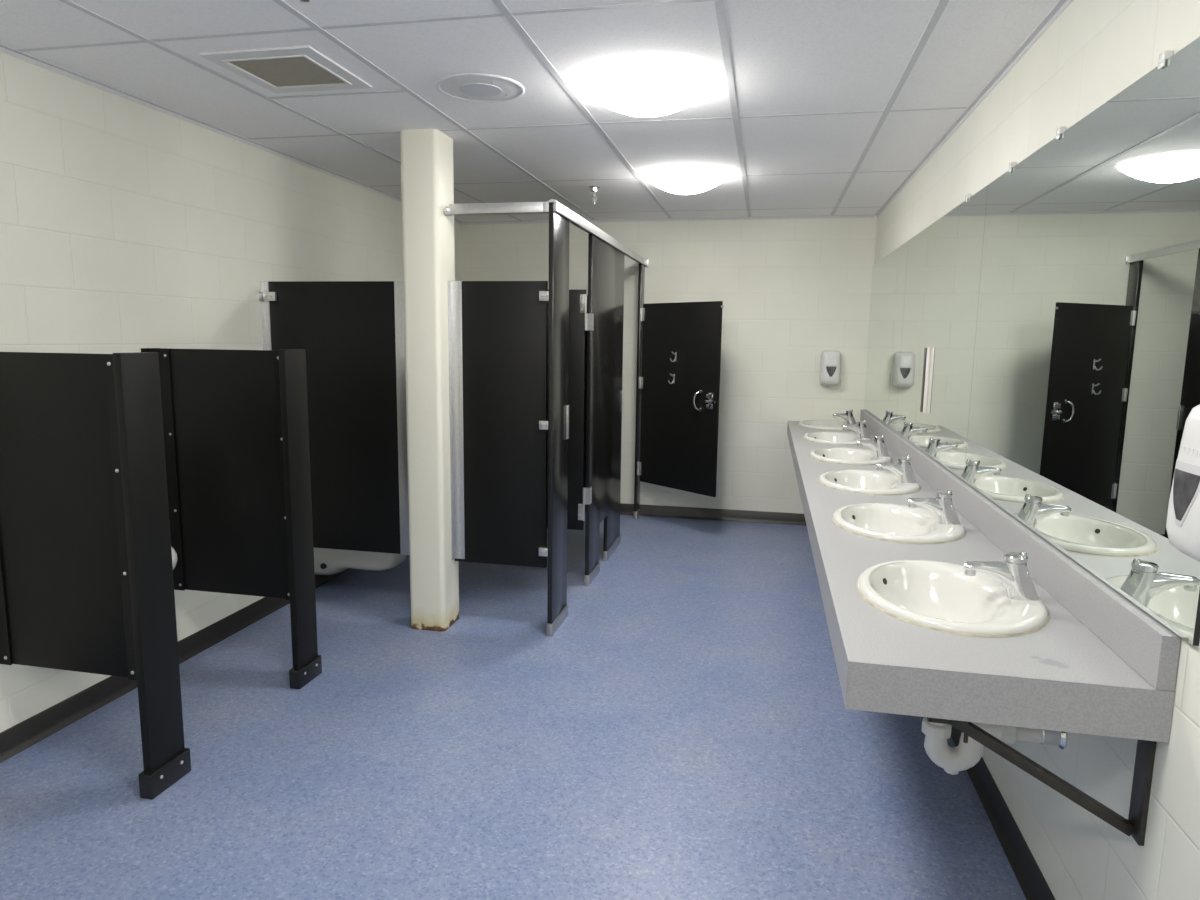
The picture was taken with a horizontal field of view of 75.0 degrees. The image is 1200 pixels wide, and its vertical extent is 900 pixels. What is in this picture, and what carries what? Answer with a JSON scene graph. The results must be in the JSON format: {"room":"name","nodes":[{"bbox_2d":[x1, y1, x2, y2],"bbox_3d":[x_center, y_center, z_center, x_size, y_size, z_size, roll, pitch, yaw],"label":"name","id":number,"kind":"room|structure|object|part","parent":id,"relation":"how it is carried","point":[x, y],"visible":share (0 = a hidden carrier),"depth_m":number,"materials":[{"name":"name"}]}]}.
{"room":"public restroom","nodes":[
{"label":"public restroom","id":0,"kind":"room"},
{"bbox_2d":[0,52,461,732],"bbox_3d":[-2.069,-0.169,2.873,0.150,2.410,8.255,2,8,12],"label":"wall","id":1,"kind":"structure","parent":0,"point":[127,226],"depth_m":3.23,"materials":[{"name":"white paint"}]},
{"bbox_2d":[171,546,177,569],"bbox_3d":[-1.810,0.187,2.948,0.356,0.850,0.370,2,8,12],"label":"urinal","id":2,"kind":"object","parent":1,"relation":"attached to","point":[174,554],"visible":0.06,"depth_m":3.02,"materials":[{"name":"white ceramic"}]},
{"bbox_2d":[0,568,352,762],"bbox_3d":[-1.998,0.981,3.021,0.026,0.092,7.955,2,8,12],"label":"baseboard","id":3,"kind":"structure","parent":1,"relation":"attached to","point":[21,736],"depth_m":3.13,"materials":[{"name":"black plastic"}]},
{"bbox_2d":[0,43,462,224],"bbox_3d":[-1.971,-1.348,2.685,0.020,0.020,7.955,2,8,12],"label":"trim","id":4,"kind":"structure","parent":1,"relation":"attached to","point":[5,49],"depth_m":3.33,"materials":[{"name":"metal"}]},
{"bbox_2d":[258,281,408,554],"bbox_3d":[-1.333,-0.158,4.018,0.828,1.390,0.075,2,8,12],"label":"partition panel","id":5,"kind":"object","parent":1,"relation":"attached to","point":[351,333],"visible":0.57,"depth_m":4.01,"materials":[{"name":"metal"}]},
{"bbox_2d":[314,548,407,574],"bbox_3d":[-1.367,0.408,4.558,0.589,0.655,0.386,2,8,12],"label":"toilet","id":6,"kind":"object","parent":1,"relation":"attached to","point":[326,561],"visible":0.25,"depth_m":4.43,"materials":[{"name":"white ceramic"}]},
{"bbox_2d":[584,295,587,511],"bbox_3d":[-0.723,-0.314,5.189,1.532,1.400,0.045,2,8,12],"label":"partition panel","id":7,"kind":"object","parent":1,"relation":"attached to","point":[587,295],"visible":0.02,"depth_m":5.05,"materials":[{"name":"laminate"}]},
{"bbox_2d":[0,513,1025,899],"bbox_3d":[-0.394,1.146,2.701,3.608,0.100,8.255,2,8,12],"label":"floor","id":8,"kind":"structure","parent":0,"point":[686,731],"depth_m":2.73,"materials":[{"name":"plastic"}]},
{"bbox_2d":[0,352,190,799],"bbox_3d":[-1.730,0.389,2.538,0.696,1.410,0.176,2,8,12],"label":"screen","id":9,"kind":"object","parent":8,"relation":"on","point":[87,582],"visible":1,"depth_m":2.49,"materials":[{"name":"plastic"}]},
{"bbox_3d":[-1.735,0.212,2.517,0.621,1.042,0.025,2,8,12],"label":"panel","id":10,"kind":"part","parent":9,"relation":"part of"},
{"bbox_3d":[-1.417,0.402,2.473,0.029,1.410,0.150,2,8,12],"label":"post","id":11,"kind":"part","parent":9,"relation":"part of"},
{"bbox_2d":[141,348,321,688],"bbox_3d":[-1.563,0.278,3.319,0.696,1.410,0.172,2,8,12],"label":"screen","id":12,"kind":"object","parent":8,"relation":"on","point":[236,425],"visible":0.95,"depth_m":3.27,"materials":[{"name":"plastic"}]},
{"bbox_3d":[-1.568,0.101,3.297,0.621,1.042,0.025,2,8,12],"label":"panel","id":13,"kind":"part","parent":12,"relation":"part of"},
{"bbox_3d":[-1.250,0.292,3.254,0.029,1.410,0.146,2,8,12],"label":"post","id":14,"kind":"part","parent":12,"relation":"part of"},
{"bbox_2d":[400,129,458,631],"bbox_3d":[-0.835,-0.298,3.877,0.190,2.410,0.217,2,8,12],"label":"pillar","id":15,"kind":"structure","parent":8,"relation":"on","point":[427,175],"depth_m":3.77,"materials":[{"name":"paint"}]},
{"bbox_2d":[443,202,548,215],"bbox_3d":[-0.484,-1.133,3.669,0.516,0.051,0.065,2,8,12],"label":"headrail","id":16,"kind":"object","parent":15,"relation":"attached to","point":[509,207],"visible":0.98,"depth_m":3.66,"materials":[{"name":"metal"}]},
{"bbox_2d":[448,281,548,567],"bbox_3d":[-0.489,-0.115,3.851,0.510,1.405,0.054,2,8,12],"label":"partition panel","id":17,"kind":"object","parent":15,"relation":"attached to","point":[498,330],"visible":0.88,"depth_m":3.85,"materials":[{"name":"metal"}]},
{"bbox_2d":[546,203,569,636],"bbox_3d":[-0.205,-0.126,3.884,0.034,2.083,0.305,2,8,12],"label":"pilaster","id":18,"kind":"object","parent":8,"relation":"on","point":[558,324],"visible":0.93,"depth_m":3.84,"materials":[{"name":"black metal"}]},
{"bbox_2d":[583,234,624,585],"bbox_3d":[0.033,-0.271,5.028,0.046,2.050,1.039,2,8,12],"label":"pilaster","id":19,"kind":"object","parent":8,"relation":"on","point":[603,322],"visible":0.99,"depth_m":4.88,"materials":[{"name":"black metal"}]},
{"bbox_2d":[547,290,586,529],"bbox_3d":[-0.340,-0.229,4.611,0.533,1.407,0.040,2,8,12],"label":"door","id":20,"kind":"structure","parent":19,"relation":"attached to","point":[577,298],"depth_m":4.57,"materials":[{"name":"laminate"}]},
{"bbox_2d":[548,199,648,265],"bbox_3d":[0.075,-1.315,4.932,0.057,0.065,2.763,2,8,12],"label":"headrail","id":21,"kind":"object","parent":19,"relation":"attached to","point":[575,219],"visible":1,"depth_m":4.35,"materials":[{"name":"metal"}]},
{"bbox_2d":[633,263,644,519],"bbox_3d":[0.314,-0.454,6.322,0.032,2.050,0.183,2,8,12],"label":"pilaster","id":22,"kind":"object","parent":8,"relation":"on","point":[636,513],"visible":0.84,"depth_m":6.28,"materials":[{"name":"black metal"}]},
{"bbox_2d":[637,301,723,496],"bbox_3d":[0.571,-0.399,5.916,0.083,1.413,0.841,-6,11,-40],"label":"door","id":23,"kind":"structure","parent":22,"relation":"attached to","point":[679,383],"depth_m":5.89,"materials":[{"name":"laminate"}]},
{"bbox_3d":[0.716,-0.362,5.737,0.066,0.159,0.028,-1,9,-15],"label":"pull handle","id":24,"kind":"part","parent":23,"relation":"part of","materials":[{"name":"silver metal"}]},
{"bbox_2d":[0,0,1058,221],"bbox_3d":[-0.362,-1.338,2.342,3.608,0.100,8.255,2,8,12],"label":"ceiling","id":25,"kind":"structure","parent":0,"point":[789,57],"depth_m":2.87,"materials":[{"name":"tile"}]},
{"bbox_2d":[199,45,371,92],"bbox_3d":[-1.113,-1.361,2.815,0.413,0.010,0.425,2,8,12],"label":"ceiling vent","id":26,"kind":"object","parent":25,"relation":"in","point":[294,68],"visible":1,"depth_m":2.79,"materials":[{"name":"white metal"}]},
{"bbox_2d":[230,57,345,86],"bbox_3d":[-1.119,-1.365,2.816,0.302,0.004,0.297,2,8,12],"label":"grille","id":27,"kind":"object","parent":26,"relation":"attached to","point":[271,71],"depth_m":2.82,"materials":[{"name":"grey metal"}]},
{"bbox_2d":[436,73,524,101],"bbox_3d":[-0.456,-1.376,2.984,0.336,0.010,0.336,2,8,12],"label":"ceiling speaker","id":28,"kind":"object","parent":25,"relation":"attached to","point":[476,87],"visible":1,"depth_m":2.96},
{"bbox_2d":[17,0,966,220],"bbox_3d":[-0.362,-1.288,2.349,3.284,0.004,7.955,2,8,12],"label":"ceiling grid","id":29,"kind":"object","parent":25,"relation":"attached to","point":[719,4],"depth_m":2.86,"materials":[{"name":"metal"}]},
{"bbox_2d":[589,186,599,203],"bbox_3d":[-0.037,-1.604,4.927,0.072,0.105,0.072,2,8,12],"label":"sprinkler head","id":30,"kind":"object","parent":25,"relation":"attached to","point":[593,189],"visible":1,"depth_m":4.91},
{"bbox_2d":[583,66,711,116],"bbox_3d":[0.176,-1.315,2.935,0.480,0.102,0.480,2,8,12],"label":"ceiling light","id":31,"kind":"object","parent":25,"relation":"attached to","point":[638,91],"visible":1,"depth_m":2.81,"materials":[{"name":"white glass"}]},
{"bbox_3d":[0.176,-1.359,2.929,0.430,0.012,0.430,2,8,12],"label":"plate","id":32,"kind":"part","parent":31,"relation":"part of","materials":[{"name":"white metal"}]},
{"bbox_2d":[645,168,727,194],"bbox_3d":[0.500,-1.543,4.547,0.480,0.102,0.480,2,8,12],"label":"ceiling light","id":33,"kind":"object","parent":25,"relation":"attached to","point":[685,181],"visible":1,"depth_m":4.41,"materials":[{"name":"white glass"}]},
{"bbox_3d":[0.500,-1.588,4.541,0.430,0.012,0.430,2,8,12],"label":"plate","id":34,"kind":"part","parent":33,"relation":"part of","materials":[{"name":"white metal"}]},
{"bbox_2d":[462,215,876,513],"bbox_3d":[0.461,-0.652,6.447,3.308,2.410,0.150,2,8,12],"label":"wall","id":35,"kind":"structure","parent":0,"point":[791,291],"depth_m":6.19,"materials":[{"name":"white paint"}]},
{"bbox_2d":[463,214,874,224],"bbox_3d":[0.459,-1.823,6.194,3.268,0.020,0.020,2,8,12],"label":"trim","id":36,"kind":"structure","parent":35,"relation":"attached to","point":[870,215],"depth_m":6.14,"materials":[{"name":"metal"}]},
{"bbox_2d":[585,503,806,525],"bbox_3d":[0.428,0.507,6.527,3.254,0.092,0.026,2,8,12],"label":"baseboard","id":37,"kind":"structure","parent":35,"relation":"attached to","point":[625,509],"depth_m":6.42,"materials":[{"name":"black plastic"}]},
{"bbox_2d":[819,350,840,386],"bbox_3d":[1.780,-0.628,6.035,0.156,0.278,0.108,2,8,12],"label":"soap dispenser","id":38,"kind":"object","parent":35,"relation":"attached to","point":[830,362],"visible":1,"depth_m":5.99,"materials":[{"name":"white plastic"}]},
{"bbox_2d":[874,0,1199,899],"bbox_3d":[1.313,-0.023,2.170,0.150,2.410,8.255,2,8,12],"label":"wall","id":39,"kind":"structure","parent":0,"point":[1094,50],"depth_m":1.90,"materials":[{"name":"white paint"}]},
{"bbox_2d":[864,241,907,431],"bbox_3d":[1.901,-0.752,5.246,0.011,1.089,1.551,2,8,12],"label":"wall mirror","id":40,"kind":"object","parent":39,"relation":"attached to","point":[888,283],"visible":0.93,"depth_m":5.09,"materials":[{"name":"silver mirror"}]},
{"bbox_2d":[896,185,987,480],"bbox_3d":[1.568,-0.541,3.699,0.017,1.106,1.639,2,8,12],"label":"wall mirror","id":41,"kind":"object","parent":39,"relation":"attached to","point":[944,260],"visible":0.99,"depth_m":3.43,"materials":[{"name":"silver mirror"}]},
{"bbox_2d":[920,347,930,412],"bbox_3d":[1.554,-0.334,3.735,0.018,0.308,0.054,2,8,12],"label":"wall plaque","id":42,"kind":"object","parent":41,"relation":"attached to","point":[927,351],"visible":1,"depth_m":3.72,"materials":[{"name":"plastic"}]},
{"bbox_2d":[875,0,1072,216],"bbox_3d":[1.246,-1.210,2.017,0.020,0.020,7.955,2,8,12],"label":"trim","id":43,"kind":"structure","parent":39,"relation":"attached to","point":[1061,5],"depth_m":2.83,"materials":[{"name":"metal"}]},
{"bbox_2d":[787,409,1180,742],"bbox_3d":[1.278,0.104,3.828,0.581,0.207,4.792,2,8,12],"label":"countertop","id":44,"kind":"structure","parent":39,"relation":"attached to","point":[1102,665],"depth_m":1.64,"materials":[{"name":"grey laminate"}]},
{"bbox_2d":[798,420,850,429],"bbox_3d":[1.704,-0.125,5.859,0.439,0.150,0.557,2,8,12],"label":"sink","id":45,"kind":"object","parent":44,"relation":"in","point":[812,424],"visible":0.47,"depth_m":5.98,"materials":[{"name":"white ceramic"}]},
{"bbox_2d":[802,432,871,444],"bbox_3d":[1.539,-0.015,5.084,0.439,0.150,0.557,2,8,12],"label":"sink","id":46,"kind":"object","parent":44,"relation":"in","point":[836,438],"visible":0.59,"depth_m":5.19,"materials":[{"name":"white ceramic"}]},
{"bbox_2d":[833,409,855,424],"bbox_3d":[1.815,-0.245,5.797,0.172,0.116,0.058,2,8,12],"label":"faucet","id":47,"kind":"object","parent":44,"relation":"on","point":[848,417],"visible":0.97,"depth_m":5.77,"materials":[{"name":"metal"}]},
{"bbox_2d":[809,447,892,464],"bbox_3d":[1.373,0.095,4.309,0.439,0.150,0.557,2,8,12],"label":"sink","id":48,"kind":"object","parent":44,"relation":"in","point":[838,455],"visible":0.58,"depth_m":4.41,"materials":[{"name":"white ceramic"}]},
{"bbox_2d":[843,420,869,437],"bbox_3d":[1.649,-0.136,5.022,0.172,0.116,0.058,2,8,12],"label":"faucet","id":49,"kind":"object","parent":44,"relation":"on","point":[860,428],"visible":1,"depth_m":5.00,"materials":[{"name":"metal"}]},
{"bbox_2d":[818,469,920,494],"bbox_3d":[1.207,0.204,3.534,0.439,0.150,0.557,2,8,12],"label":"sink","id":50,"kind":"object","parent":44,"relation":"in","point":[870,482],"visible":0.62,"depth_m":3.63,"materials":[{"name":"white ceramic"}]},
{"bbox_2d":[856,435,888,456],"bbox_3d":[1.483,-0.026,4.247,0.172,0.116,0.058,2,8,12],"label":"faucet","id":51,"kind":"object","parent":44,"relation":"on","point":[877,445],"visible":1,"depth_m":4.22,"materials":[{"name":"metal"}]},
{"bbox_2d":[876,456,916,482],"bbox_3d":[1.318,0.084,3.472,0.172,0.116,0.058,2,8,12],"label":"faucet","id":52,"kind":"object","parent":44,"relation":"on","point":[902,469],"visible":1,"depth_m":3.45,"materials":[{"name":"metal"}]},
{"bbox_2d":[831,503,965,543],"bbox_3d":[1.042,0.314,2.759,0.439,0.150,0.557,2,8,12],"label":"sink","id":53,"kind":"object","parent":44,"relation":"in","point":[897,523],"visible":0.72,"depth_m":2.85,"materials":[{"name":"white ceramic"}]},
{"bbox_2d":[907,490,959,524],"bbox_3d":[1.152,0.194,2.697,0.172,0.116,0.058,2,8,12],"label":"faucet","id":54,"kind":"object","parent":44,"relation":"on","point":[942,507],"visible":1,"depth_m":2.67,"materials":[{"name":"metal"}]},
{"bbox_2d":[856,560,1049,637],"bbox_3d":[0.876,0.424,1.984,0.439,0.150,0.557,2,8,12],"label":"sink","id":55,"kind":"object","parent":44,"relation":"in","point":[933,595],"visible":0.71,"depth_m":2.06,"materials":[{"name":"white ceramic"}]},
{"bbox_2d":[963,551,1038,600],"bbox_3d":[0.986,0.303,1.923,0.172,0.116,0.058,2,8,12],"label":"faucet","id":56,"kind":"object","parent":44,"relation":"on","point":[1013,574],"visible":1,"depth_m":1.90,"materials":[{"name":"silver metal"}]},
{"bbox_2d":[922,717,1067,774],"bbox_3d":[1.000,0.672,1.992,0.332,0.343,0.072,2,8,12],"label":"trap","id":57,"kind":"object","parent":39,"relation":"attached to","point":[953,760],"visible":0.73,"depth_m":1.99,"materials":[{"name":"white plastic"}]},
{"bbox_2d":[951,726,1055,899],"bbox_3d":[1.212,1.120,2.354,0.026,0.092,7.955,2,8,12],"label":"baseboard","id":58,"kind":"structure","parent":39,"relation":"attached to","point":[1031,880],"depth_m":2.30,"materials":[{"name":"black plastic"}]},
{"bbox_2d":[860,409,1180,690],"bbox_3d":[1.546,0.066,3.765,0.032,0.106,4.791,2,8,12],"label":"backsplash","id":59,"kind":"structure","parent":39,"relation":"attached to","point":[1149,647],"depth_m":1.89,"materials":[{"name":"grey laminate"}]},
{"bbox_2d":[926,717,1156,845],"bbox_3d":[0.878,0.649,1.589,0.408,0.241,0.052,2,8,12],"label":"bracket","id":60,"kind":"object","parent":39,"relation":"attached to","point":[1135,826],"visible":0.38,"depth_m":1.57,"materials":[{"name":"black metal"}]},
{"bbox_3d":[1.073,0.657,1.548,0.010,0.241,0.052,2,8,12],"label":"wall leg","id":61,"kind":"part","parent":60,"relation":"part of","materials":[{"name":"black paint"}]},
{"bbox_2d":[964,37,1199,645],"bbox_3d":[1.227,-0.316,2.103,0.017,1.106,1.653,2,8,12],"label":"wall mirror","id":62,"kind":"object","parent":39,"relation":"attached to","point":[1085,388],"visible":1,"depth_m":1.80,"materials":[{"name":"silver mirror"}]},
{"bbox_2d":[1166,404,1199,561],"bbox_3d":[0.985,0.056,1.241,0.108,0.278,0.156,2,8,12],"label":"soap dispenser","id":63,"kind":"object","parent":39,"relation":"attached to","point":[1183,515],"visible":1,"depth_m":1.25,"materials":[{"name":"white plastic"}]}
]}

